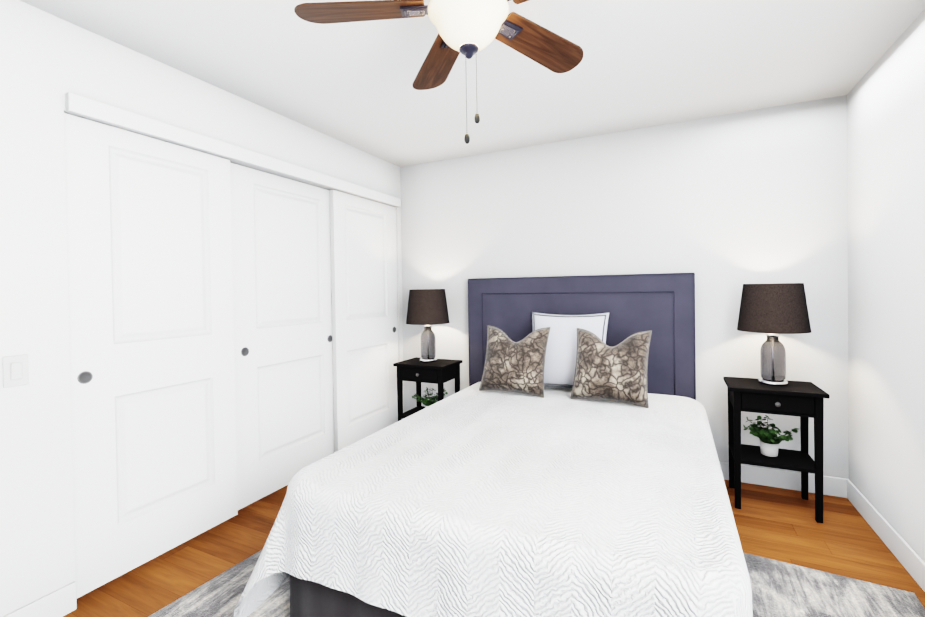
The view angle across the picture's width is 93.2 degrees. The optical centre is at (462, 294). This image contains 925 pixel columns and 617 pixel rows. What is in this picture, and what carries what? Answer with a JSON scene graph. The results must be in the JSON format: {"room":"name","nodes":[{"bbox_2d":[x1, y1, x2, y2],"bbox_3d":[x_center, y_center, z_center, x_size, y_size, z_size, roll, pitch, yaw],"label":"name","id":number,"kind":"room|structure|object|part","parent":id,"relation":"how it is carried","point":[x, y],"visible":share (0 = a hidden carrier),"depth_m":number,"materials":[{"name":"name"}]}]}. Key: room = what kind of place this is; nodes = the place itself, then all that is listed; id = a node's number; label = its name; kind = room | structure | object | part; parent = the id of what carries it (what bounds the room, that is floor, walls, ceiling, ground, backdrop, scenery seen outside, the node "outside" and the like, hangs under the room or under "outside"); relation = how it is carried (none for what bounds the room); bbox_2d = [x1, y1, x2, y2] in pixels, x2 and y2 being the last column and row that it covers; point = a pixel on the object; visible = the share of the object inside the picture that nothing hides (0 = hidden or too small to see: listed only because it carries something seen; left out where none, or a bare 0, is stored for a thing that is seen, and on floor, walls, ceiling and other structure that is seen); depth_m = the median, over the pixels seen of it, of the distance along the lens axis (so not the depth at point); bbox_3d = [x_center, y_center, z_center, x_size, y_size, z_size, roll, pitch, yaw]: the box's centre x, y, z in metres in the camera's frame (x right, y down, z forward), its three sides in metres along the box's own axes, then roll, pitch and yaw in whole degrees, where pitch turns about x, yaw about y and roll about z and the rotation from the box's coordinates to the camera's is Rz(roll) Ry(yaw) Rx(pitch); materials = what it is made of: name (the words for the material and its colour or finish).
{"room":"bedroom","nodes":[
{"label":"bedroom","id":0,"kind":"room"},
{"bbox_2d":[0,0,403,616],"bbox_3d":[-1.531,0.080,2.147,0.115,2.440,4.260,-1,1,26],"label":"wall","id":1,"kind":"structure","parent":0,"point":[48,61],"depth_m":1.76,"materials":[{"name":"white paint"}]},
{"bbox_2d":[2,354,28,387],"bbox_3d":[-1.693,0.288,1.659,0.013,0.116,0.072,-1,1,26],"label":"light switch","id":2,"kind":"object","parent":1,"relation":"attached to","point":[15,371],"visible":1,"depth_m":1.66,"materials":[{"name":"white plastic"}]},
{"bbox_2d":[3,581,76,616],"bbox_3d":[-1.993,1.263,1.016,0.013,0.115,1.781,-1,1,26],"label":"baseboard","id":3,"kind":"structure","parent":1,"relation":"attached to","point":[61,602],"depth_m":1.75,"materials":[{"name":"white paint"}]},
{"bbox_2d":[64,113,237,597],"bbox_3d":[-1.485,0.254,2.170,0.037,2.030,0.755,-1,1,26],"label":"closet door","id":4,"kind":"structure","parent":1,"relation":"in","point":[150,283],"depth_m":2.09,"materials":[{"name":"white paint"}]},
{"bbox_2d":[65,92,400,206],"bbox_3d":[-1.100,-0.816,2.895,0.030,0.076,2.432,-1,1,26],"label":"trim","id":5,"kind":"structure","parent":1,"relation":"attached to","point":[76,104],"depth_m":2.30,"materials":[{"name":"white paint"}]},
{"bbox_2d":[230,163,334,509],"bbox_3d":[-1.178,0.241,2.901,0.037,2.030,0.890,-1,1,26],"label":"closet door","id":6,"kind":"structure","parent":1,"relation":"in","point":[282,310],"depth_m":2.85,"materials":[{"name":"white paint"}]},
{"bbox_2d":[330,190,397,451],"bbox_3d":[-0.782,0.226,3.631,0.037,2.030,0.813,-1,1,26],"label":"closet door","id":7,"kind":"structure","parent":1,"relation":"in","point":[364,293],"depth_m":3.55,"materials":[{"name":"white paint"}]},
{"bbox_2d":[20,0,924,166],"bbox_3d":[-1.038,-1.175,1.886,5.623,0.060,4.490,-1,1,26],"label":"ceiling","id":8,"kind":"structure","parent":0,"point":[645,63],"depth_m":2.20,"materials":[{"name":"white paint"}]},
{"bbox_2d":[294,0,582,143],"bbox_3d":[0.034,-0.819,1.377,1.034,0.672,1.038,-1,1,26],"label":"ceiling fan","id":9,"kind":"object","parent":8,"relation":"hanging from","point":[468,29],"visible":1,"depth_m":1.41,"materials":[{"name":"brown wood"}]},
{"bbox_3d":[0.020,-0.854,1.405,0.260,0.116,0.260,-1,1,26],"label":"lamp shade","id":10,"kind":"part","parent":9,"relation":"part of","materials":[{"name":"beige glass"}]},
{"bbox_2d":[63,480,924,616],"bbox_3d":[-1.000,1.325,1.915,5.623,0.060,4.490,-1,1,26],"label":"floor","id":11,"kind":"structure","parent":0,"point":[783,525],"depth_m":2.18,"materials":[{"name":"brown wood"}]},
{"bbox_2d":[393,357,461,420],"bbox_3d":[-0.279,0.909,3.620,0.460,0.710,0.359,-1,1,26],"label":"nightstand","id":12,"kind":"object","parent":11,"relation":"on","point":[440,372],"visible":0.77,"depth_m":3.54,"materials":[{"name":"black wood"}]},
{"bbox_2d":[406,289,449,361],"bbox_3d":[-0.290,0.253,3.656,0.363,0.599,0.363,-1,1,26],"label":"table lamp","id":13,"kind":"object","parent":12,"relation":"on","point":[427,308],"visible":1,"depth_m":3.53,"materials":[{"name":"black fabric"}]},
{"bbox_2d":[412,387,447,407],"bbox_3d":[-0.250,0.867,3.597,0.246,0.222,0.282,-1,1,26],"label":"plant","id":14,"kind":"object","parent":12,"relation":"in","point":[425,401],"visible":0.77,"depth_m":3.56,"materials":[{"name":"green plant"}]},
{"bbox_2d":[234,273,752,616],"bbox_3d":[0.372,0.572,2.299,1.746,1.392,2.319,-1,1,26],"label":"bed","id":15,"kind":"object","parent":11,"relation":"on","point":[471,500],"visible":0.92,"depth_m":1.61,"materials":[{"name":"grey fabric"}]},
{"bbox_2d":[479,325,550,397],"bbox_3d":[0.363,0.457,3.094,0.495,0.461,0.215,-1,1,26],"label":"accent pillow","id":16,"kind":"object","parent":15,"relation":"on","point":[510,365],"visible":1,"depth_m":3.02,"materials":[{"name":"fabric"}]},
{"bbox_2d":[532,312,608,387],"bbox_3d":[0.760,0.405,3.171,0.570,0.553,0.200,-1,1,26],"label":"euro pillow","id":17,"kind":"object","parent":15,"relation":"on","point":[560,360],"visible":0.58,"depth_m":3.13,"materials":[{"name":"white fabric"}]},
{"bbox_2d":[570,328,651,407],"bbox_3d":[0.946,0.454,2.810,0.483,0.456,0.204,0,1,32],"label":"accent pillow","id":18,"kind":"object","parent":15,"relation":"on","point":[616,373],"visible":1,"depth_m":2.75,"materials":[{"name":"fabric"}]},
{"bbox_2d":[148,549,924,616],"bbox_3d":[0.181,1.274,1.564,2.720,0.012,2.140,-1,1,29],"label":"rug","id":19,"kind":"object","parent":11,"relation":"on","point":[781,589],"visible":0.1,"depth_m":1.82,"materials":[{"name":"grey fabric"}]},
{"bbox_2d":[723,377,829,522],"bbox_3d":[1.839,0.888,2.600,0.460,0.710,0.359,-1,1,26],"label":"nightstand","id":20,"kind":"object","parent":11,"relation":"on","point":[803,401],"visible":1,"depth_m":2.52,"materials":[{"name":"black wood"}]},
{"bbox_2d":[743,415,797,456],"bbox_3d":[1.850,0.853,2.628,0.265,0.207,0.265,-1,1,26],"label":"plant","id":21,"kind":"object","parent":20,"relation":"in","point":[769,444],"visible":1,"depth_m":2.58,"materials":[{"name":"green plant"}]},
{"bbox_2d":[737,283,810,385],"bbox_3d":[1.859,0.232,2.621,0.363,0.599,0.363,-1,1,26],"label":"table lamp","id":22,"kind":"object","parent":20,"relation":"on","point":[773,311],"visible":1,"depth_m":2.52,"materials":[{"name":"black fabric"}]},
{"bbox_2d":[400,95,848,478],"bbox_3d":[-0.070,0.037,3.871,5.623,2.440,0.115,-1,1,26],"label":"wall","id":23,"kind":"structure","parent":0,"point":[724,208],"depth_m":3.00,"materials":[{"name":"white paint"}]},
{"bbox_2d":[719,461,848,497],"bbox_3d":[0.904,1.191,3.353,3.208,0.115,0.013,-1,1,26],"label":"baseboard","id":24,"kind":"structure","parent":23,"relation":"attached to","point":[791,480],"depth_m":2.79,"materials":[{"name":"white paint"}]},
{"bbox_2d":[847,9,924,561],"bbox_3d":[1.462,0.051,0.706,0.115,2.440,4.260,-1,1,26],"label":"wall","id":25,"kind":"structure","parent":0,"point":[886,221],"depth_m":2.14,"materials":[{"name":"white paint"}]},
{"bbox_2d":[847,480,924,591],"bbox_3d":[1.420,1.214,0.741,0.013,0.115,4.247,-1,1,26],"label":"baseboard","id":26,"kind":"structure","parent":25,"relation":"attached to","point":[911,561],"depth_m":2.13,"materials":[{"name":"white paint"}]}
]}

